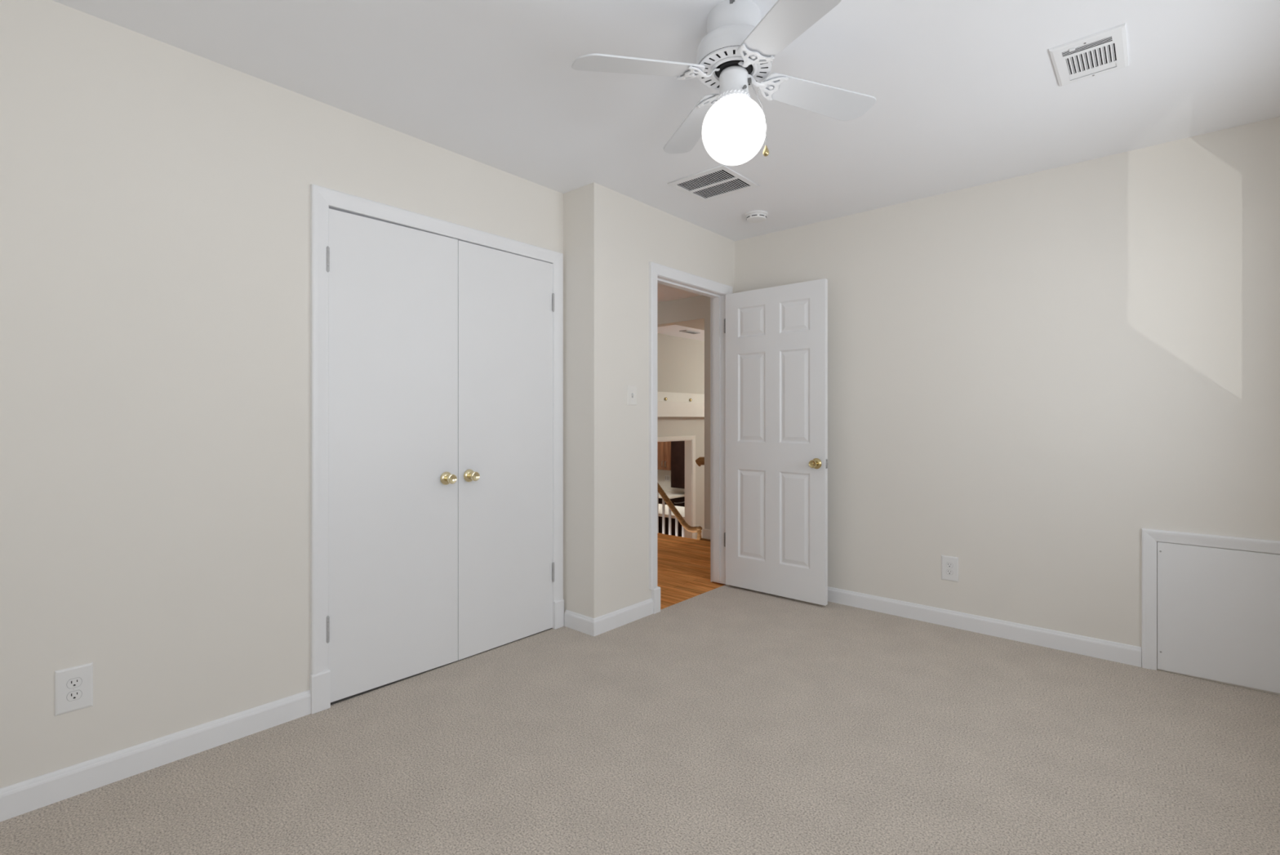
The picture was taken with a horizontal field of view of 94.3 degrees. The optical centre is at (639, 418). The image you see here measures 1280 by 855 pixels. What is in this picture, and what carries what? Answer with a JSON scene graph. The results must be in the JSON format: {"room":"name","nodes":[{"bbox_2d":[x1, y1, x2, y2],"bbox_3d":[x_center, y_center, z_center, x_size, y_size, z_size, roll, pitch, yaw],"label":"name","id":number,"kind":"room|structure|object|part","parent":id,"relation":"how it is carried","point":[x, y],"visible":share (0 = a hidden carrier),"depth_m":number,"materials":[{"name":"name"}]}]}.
{"room":"empty bedroom","nodes":[
{"label":"empty bedroom","id":0,"kind":"room"},
{"bbox_2d":[0,0,563,788],"bbox_3d":[-1.623,-0.029,2.571,0.750,2.490,2.757,0,0,41],"label":"wall","id":1,"kind":"structure","parent":0,"point":[155,194],"depth_m":2.00,"materials":[{"name":"white paint"}]},
{"bbox_2d":[54,662,93,715],"bbox_3d":[-1.755,0.839,1.843,0.008,0.137,0.087,0,0,41],"label":"wall outlet","id":2,"kind":"object","parent":1,"relation":"attached to","point":[73,686],"visible":1,"depth_m":1.84,"materials":[{"name":"white plastic"}]},
{"bbox_2d":[66,689,81,701],"bbox_3d":[-1.753,0.858,1.841,0.002,0.027,0.034,0,0,41],"label":"receptacle","id":3,"kind":"object","parent":2,"relation":"attached to","point":[72,695],"depth_m":1.84,"materials":[{"name":"white plastic"}]},
{"bbox_2d":[66,677,81,688],"bbox_3d":[-1.753,0.819,1.841,0.002,0.027,0.034,0,0,41],"label":"receptacle","id":4,"kind":"object","parent":2,"relation":"attached to","point":[72,682],"depth_m":1.84,"materials":[{"name":"white plastic"}]},
{"bbox_2d":[0,689,311,822],"bbox_3d":[-1.734,1.121,1.862,0.014,0.090,1.302,0,0,41],"label":"baseboard","id":5,"kind":"structure","parent":1,"relation":"attached to","point":[16,799],"depth_m":1.96,"materials":[{"name":"white wood"}]},
{"bbox_2d":[326,208,457,702],"bbox_3d":[-1.062,0.150,2.617,0.095,2.022,0.602,0,0,41],"label":"door","id":6,"kind":"structure","parent":1,"relation":"in","point":[393,616],"depth_m":2.61,"materials":[{"name":"white paint"}]},
{"bbox_3d":[-0.889,0.281,2.781,0.050,0.045,0.045,0,0,41],"label":"knob","id":7,"kind":"part","parent":6,"relation":"part of","materials":[{"name":"gold metal"}]},
{"bbox_2d":[309,183,564,714],"bbox_3d":[-0.912,0.118,2.884,0.138,2.096,1.320,0,0,41],"label":"door frame","id":8,"kind":"structure","parent":1,"relation":"attached to","point":[322,198],"depth_m":2.40,"materials":[{"name":"white wood"}]},
{"bbox_2d":[457,240,554,660],"bbox_3d":[-0.667,0.150,3.070,0.095,2.022,0.593,0,0,41],"label":"door","id":9,"kind":"structure","parent":1,"relation":"in","point":[506,300],"depth_m":3.05,"materials":[{"name":"white paint"}]},
{"bbox_3d":[-0.808,0.278,2.875,0.050,0.045,0.045,0,0,41],"label":"knob","id":10,"kind":"part","parent":9,"relation":"part of","materials":[{"name":"gold metal"}]},
{"bbox_2d":[563,182,609,617],"bbox_3d":[-0.346,-0.054,3.366,0.367,2.440,0.120,0,0,41],"label":"wall","id":11,"kind":"structure","parent":0,"point":[586,208],"depth_m":3.27,"materials":[{"name":"white paint"}]},
{"bbox_2d":[564,609,594,636],"bbox_3d":[-0.331,1.121,3.264,0.237,0.090,0.014,0,0,41],"label":"baseboard","id":12,"kind":"structure","parent":11,"relation":"attached to","point":[574,620],"depth_m":3.26,"materials":[{"name":"white wood"}]},
{"bbox_2d":[0,533,1279,854],"bbox_3d":[-0.548,1.219,3.346,6.250,0.106,5.100,0,0,41],"label":"floor","id":13,"kind":"structure","parent":0,"point":[726,719],"depth_m":2.04,"materials":[{"name":"beige carpet"}]},
{"bbox_2d":[53,0,1279,240],"bbox_3d":[0.313,-1.334,1.899,3.290,0.120,4.290,0,0,41],"label":"ceiling","id":14,"kind":"structure","parent":0,"point":[967,93],"depth_m":2.23,"materials":[{"name":"white paint"}]},
{"bbox_2d":[666,164,759,201],"bbox_3d":[0.399,-1.270,3.226,0.357,0.007,0.357,0,0,41],"label":"ceiling vent","id":15,"kind":"object","parent":14,"relation":"in","point":[719,181],"visible":1,"depth_m":3.21,"materials":[{"name":"white metal"}]},
{"bbox_2d":[571,0,875,165],"bbox_3d":[0.294,-1.043,1.887,0.775,0.462,0.775,0,0,29],"label":"ceiling fan","id":16,"kind":"object","parent":14,"relation":"hanging from","point":[737,51],"visible":1,"depth_m":1.82,"materials":[{"name":"white metal"}]},
{"bbox_3d":[0.000,-1.062,1.792,0.404,0.006,0.132,-6,14,-18],"label":"blade","id":17,"kind":"part","parent":16,"relation":"part of","materials":[{"name":"white wood"}]},
{"bbox_3d":[0.199,-1.073,2.180,0.133,0.006,0.404,-12,0,-18],"label":"blade","id":18,"kind":"part","parent":16,"relation":"part of","materials":[{"name":"white wood"}]},
{"bbox_3d":[0.298,-0.909,1.885,0.202,0.194,0.202,0,0,41],"label":"globe","id":19,"kind":"part","parent":16,"relation":"part of"},
{"bbox_3d":[0.298,-1.106,1.885,0.233,0.001,0.233,0,0,41],"label":"vent plate","id":20,"kind":"part","parent":16,"relation":"part of","materials":[{"name":"white metal"}]},
{"bbox_2d":[747,77,751,84],"bbox_3d":[0.344,-1.062,1.867,0.012,0.013,0.012,0,0,21],"label":"switch","id":21,"kind":"object","parent":16,"relation":"attached to","point":[749,80],"depth_m":1.86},
{"bbox_3d":[0.368,-0.951,1.851,0.052,0.219,0.004,0,0,33],"label":"pull chain","id":22,"kind":"part","parent":16,"relation":"part of","materials":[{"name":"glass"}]},
{"bbox_3d":[0.389,-1.060,1.592,0.132,0.006,0.404,10,3,-19],"label":"blade","id":23,"kind":"part","parent":16,"relation":"part of","materials":[{"name":"white wood"}]},
{"bbox_3d":[0.588,-1.071,1.981,0.404,0.006,0.132,4,-11,-18],"label":"blade","id":24,"kind":"part","parent":16,"relation":"part of","materials":[{"name":"white wood"}]},
{"bbox_2d":[745,209,768,222],"bbox_3d":[0.725,-1.254,3.699,0.141,0.040,0.141,0,0,41],"label":"smoke detector","id":25,"kind":"object","parent":14,"relation":"attached to","point":[757,215],"visible":1,"depth_m":3.66,"materials":[{"name":"white plastic"}]},
{"bbox_2d":[1048,22,1128,86],"bbox_3d":[1.582,-1.266,2.091,0.205,0.016,0.296,0,0,41],"label":"ceiling vent","id":26,"kind":"object","parent":14,"relation":"in","point":[1105,49],"visible":1,"depth_m":2.07,"materials":[{"name":"white metal"}]},
{"bbox_2d":[657,469,684,492],"bbox_3d":[0.749,1.086,11.453,3.943,2.440,0.120,0,0,41],"label":"wall","id":27,"kind":"structure","parent":0,"point":[665,485],"depth_m":11.59,"materials":[{"name":"paint"}]},
{"bbox_2d":[657,440,671,470],"bbox_3d":[0.355,0.516,11.460,0.900,0.900,0.382,0,0,41],"label":"upper cabinet","id":28,"kind":"object","parent":27,"relation":"attached to","point":[664,448],"visible":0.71,"depth_m":11.17,"materials":[{"name":"brown wood"}]},
{"bbox_3d":[0.191,0.514,11.408,0.716,0.896,0.019,0,0,41],"label":"cabinet door","id":29,"kind":"part","parent":28,"relation":"part of","materials":[{"name":"brown wood"}]},
{"bbox_3d":[0.533,0.514,11.110,0.166,0.896,0.019,0,0,41],"label":"cabinet door","id":30,"kind":"part","parent":28,"relation":"part of","materials":[{"name":"brown wood"}]},
{"bbox_2d":[664,475,670,480],"bbox_3d":[0.532,1.154,11.556,0.124,0.110,0.009,0,0,41],"label":"wall outlet","id":31,"kind":"object","parent":27,"relation":"attached to","point":[667,477],"visible":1,"depth_m":11.55,"materials":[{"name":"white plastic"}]},
{"bbox_2d":[671,440,684,488],"bbox_3d":[1.007,0.621,10.868,0.800,1.300,0.418,0,0,41],"label":"upper cabinet","id":32,"kind":"object","parent":27,"relation":"attached to","point":[677,447],"visible":0.24,"depth_m":10.86,"materials":[{"name":"brown wood"}]},
{"bbox_2d":[609,188,734,612],"bbox_3d":[0.213,-0.054,3.816,0.115,2.440,1.293,0,0,41],"label":"wall","id":33,"kind":"structure","parent":0,"point":[641,233],"depth_m":3.45,"materials":[{"name":"white paint"}]},
{"bbox_2d":[594,598,653,635],"bbox_3d":[-0.089,1.121,3.371,0.014,0.090,0.494,0,0,41],"label":"baseboard","id":34,"kind":"structure","parent":33,"relation":"attached to","point":[609,621],"depth_m":3.35,"materials":[{"name":"white wood"}]},
{"bbox_2d":[626,385,636,404],"bbox_3d":[-0.041,-0.134,3.423,0.018,0.112,0.081,0,0,41],"label":"light switch","id":35,"kind":"object","parent":33,"relation":"attached to","point":[631,390],"visible":1,"depth_m":3.42,"materials":[{"name":"beige plastic"}]},
{"bbox_2d":[648,261,733,613],"bbox_3d":[0.309,0.120,3.923,0.158,2.112,0.898,0,0,41],"label":"door frame","id":36,"kind":"structure","parent":33,"relation":"attached to","point":[717,291],"depth_m":4.17,"materials":[{"name":"white wood"}]},
{"bbox_3d":[0.256,0.116,3.967,0.020,2.100,0.891,0,0,41],"label":"hall casing","id":37,"kind":"part","parent":36,"relation":"part of","materials":[{"name":"white wood"}]},
{"bbox_2d":[724,278,827,605],"bbox_3d":[0.854,0.143,3.881,0.753,2.013,0.100,0,0,41],"label":"door","id":38,"kind":"structure","parent":33,"relation":"in","point":[775,535],"depth_m":3.87,"materials":[{"name":"white paint"}]},
{"bbox_3d":[1.072,0.278,3.660,0.049,0.049,0.054,0,0,41],"label":"knob","id":39,"kind":"part","parent":38,"relation":"part of","materials":[{"name":"gold metal"}]},
{"bbox_2d":[657,283,702,302],"bbox_3d":[-0.691,-1.299,5.401,3.332,0.200,2.493,0,0,41],"label":"ceiling","id":40,"kind":"structure","parent":0,"point":[664,293],"depth_m":5.69,"materials":[{"name":"white paint"}]},
{"bbox_2d":[657,333,704,539],"bbox_3d":[1.055,0.601,8.716,0.117,3.410,4.800,0,0,41],"label":"wall","id":41,"kind":"structure","parent":0,"point":[680,360],"depth_m":8.13,"materials":[{"name":"beige paint"}]},
{"bbox_2d":[657,435,695,538],"bbox_3d":[0.314,1.271,7.852,0.137,2.070,1.258,0,0,41],"label":"door frame","id":42,"kind":"structure","parent":41,"relation":"attached to","point":[690,441],"depth_m":8.26,"materials":[{"name":"beige paint"}]},
{"bbox_2d":[657,391,704,417],"bbox_3d":[0.568,-0.186,7.947,0.160,0.325,3.000,0,0,41],"label":"ledge","id":43,"kind":"object","parent":41,"relation":"attached to","point":[669,404],"visible":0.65,"depth_m":7.86,"materials":[{"name":"beige paint"}]},
{"bbox_2d":[657,324,704,341],"bbox_3d":[2.810,-1.154,7.185,4.540,0.100,4.800,0,0,41],"label":"ceiling","id":44,"kind":"structure","parent":0,"point":[671,330],"depth_m":7.56,"materials":[{"name":"white paint"}]},
{"bbox_2d":[679,329,700,333],"bbox_3d":[0.632,-1.097,7.519,0.110,0.014,0.300,0,0,41],"label":"ceiling vent","id":45,"kind":"object","parent":44,"relation":"in","point":[682,331],"visible":1,"depth_m":7.48,"materials":[{"name":"white metal"}]},
{"bbox_2d":[657,294,710,529],"bbox_3d":[0.132,0.483,6.257,3.447,3.765,0.120,0,0,41],"label":"wall","id":46,"kind":"structure","parent":0,"point":[694,308],"depth_m":5.75,"materials":[{"name":"beige paint"}]},
{"bbox_2d":[695,457,704,466],"bbox_3d":[0.842,0.429,5.781,0.762,0.149,0.096,0,0,41],"label":"wall handrail","id":47,"kind":"object","parent":46,"relation":"attached to","point":[700,461],"visible":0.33,"depth_m":5.99,"materials":[{"name":"brown wood"}]},
{"bbox_2d":[700,537,710,541],"bbox_3d":[0.938,1.188,5.445,0.935,0.068,0.016,0,0,41],"label":"trim","id":48,"kind":"structure","parent":46,"relation":"attached to","point":[701,539],"depth_m":5.71,"materials":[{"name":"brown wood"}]},
{"bbox_2d":[702,528,710,538],"bbox_3d":[0.992,1.119,5.497,0.922,0.106,0.134,0,0,41],"label":"baseboard","id":49,"kind":"structure","parent":46,"relation":"attached to","point":[706,532],"depth_m":5.71,"materials":[{"name":"beige paint"}]},
{"bbox_2d":[675,320,704,329],"bbox_3d":[3.213,-1.044,6.834,3.470,0.120,4.800,0,0,41],"label":"ceiling","id":50,"kind":"structure","parent":0,"point":[698,325],"depth_m":6.27,"materials":[{"name":"beige paint"}]},
{"bbox_2d":[734,116,1279,694],"bbox_3d":[1.778,-0.054,3.387,3.038,2.440,0.120,0,0,41],"label":"wall","id":51,"kind":"structure","parent":0,"point":[1029,375],"depth_m":3.03,"materials":[{"name":"white paint"}]},
{"bbox_2d":[941,555,958,582],"bbox_3d":[1.739,0.842,3.336,0.087,0.137,0.008,0,0,41],"label":"wall outlet","id":52,"kind":"object","parent":51,"relation":"attached to","point":[949,565],"visible":1,"depth_m":3.33,"materials":[{"name":"white plastic"}]},
{"bbox_2d":[946,568,952,574],"bbox_3d":[1.737,0.861,3.334,0.034,0.027,0.002,0,0,41],"label":"receptacle","id":53,"kind":"object","parent":52,"relation":"attached to","point":[948,571],"depth_m":3.33,"materials":[{"name":"white plastic"}]},
{"bbox_2d":[946,562,952,568],"bbox_3d":[1.737,0.822,3.334,0.034,0.027,0.002,0,0,41],"label":"receptacle","id":54,"kind":"object","parent":52,"relation":"attached to","point":[948,565],"depth_m":3.33,"materials":[{"name":"white plastic"}]},
{"bbox_2d":[827,586,1141,666],"bbox_3d":[1.524,1.121,3.519,2.210,0.090,0.014,0,0,41],"label":"baseboard","id":55,"kind":"structure","parent":51,"relation":"attached to","point":[1115,651],"depth_m":3.18,"materials":[{"name":"white wood"}]},
{"bbox_2d":[1141,528,1279,670],"bbox_3d":[2.546,0.841,2.624,0.505,0.650,0.020,0,0,41],"label":"door frame","id":56,"kind":"structure","parent":51,"relation":"attached to","point":[1149,537],"depth_m":2.76,"materials":[{"name":"white wood"}]},
{"bbox_2d":[1157,542,1279,693],"bbox_3d":[2.550,0.866,2.623,0.398,0.588,0.016,0,0,41],"label":"door","id":57,"kind":"structure","parent":51,"relation":"in","point":[1219,609],"depth_m":2.62,"materials":[{"name":"white paint"}]},
{"bbox_3d":[2.715,2.356,7.168,4.660,0.100,4.950,0,0,41],"label":"floor","id":58,"kind":"structure","parent":0,"visible":0},
{"bbox_3d":[0.107,1.739,6.757,1.750,1.134,0.600,0,0,41],"label":"floor","id":59,"kind":"structure","parent":58,"relation":"on","visible":0},
{"bbox_2d":[657,481,702,539],"bbox_3d":[0.176,1.206,6.319,1.173,2.200,0.060,0,0,41],"label":"stair railing","id":60,"kind":"object","parent":59,"relation":"on","point":[665,499],"visible":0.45,"depth_m":6.18,"materials":[{"name":"brown wood"}]},
{"bbox_3d":[0.593,1.711,5.954,0.060,1.190,0.060,0,0,41],"label":"newel post","id":61,"kind":"part","parent":60,"relation":"part of","materials":[{"name":"brown wood"}]},
{"bbox_3d":[-0.540,2.356,9.976,3.943,0.100,5.000,0,0,41],"label":"floor","id":62,"kind":"structure","parent":0,"visible":0},
{"bbox_2d":[658,503,684,536],"bbox_3d":[0.348,1.850,9.201,1.540,0.912,0.770,0,0,41],"label":"kitchen island","id":63,"kind":"object","parent":62,"relation":"on","point":[681,509],"visible":0.04,"depth_m":8.71,"materials":[{"name":"brown wood"}]},
{"bbox_2d":[658,503,684,519],"bbox_3d":[0.348,1.416,9.201,1.540,0.044,0.770,0,0,41],"label":"island countertop","id":64,"kind":"structure","parent":63,"relation":"on","point":[681,509],"depth_m":8.92,"materials":[{"name":"stone"}]},
{"bbox_2d":[658,496,684,506],"bbox_3d":[0.411,1.871,11.189,0.980,0.870,0.718,0,0,41],"label":"base cabinet","id":65,"kind":"object","parent":62,"relation":"on","point":[679,501],"visible":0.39,"depth_m":10.82,"materials":[{"name":"brown wood"}]},
{"bbox_2d":[658,489,684,498],"bbox_3d":[0.280,1.416,11.287,1.255,0.040,0.743,0,0,41],"label":"countertop","id":66,"kind":"structure","parent":65,"relation":"on","point":[671,494],"depth_m":10.96,"materials":[{"name":"stone"}]},
{"bbox_3d":[0.743,1.525,10.900,0.019,0.162,0.700,0,0,41],"label":"drawer","id":67,"kind":"part","parent":65,"relation":"part of","materials":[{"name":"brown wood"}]}
]}

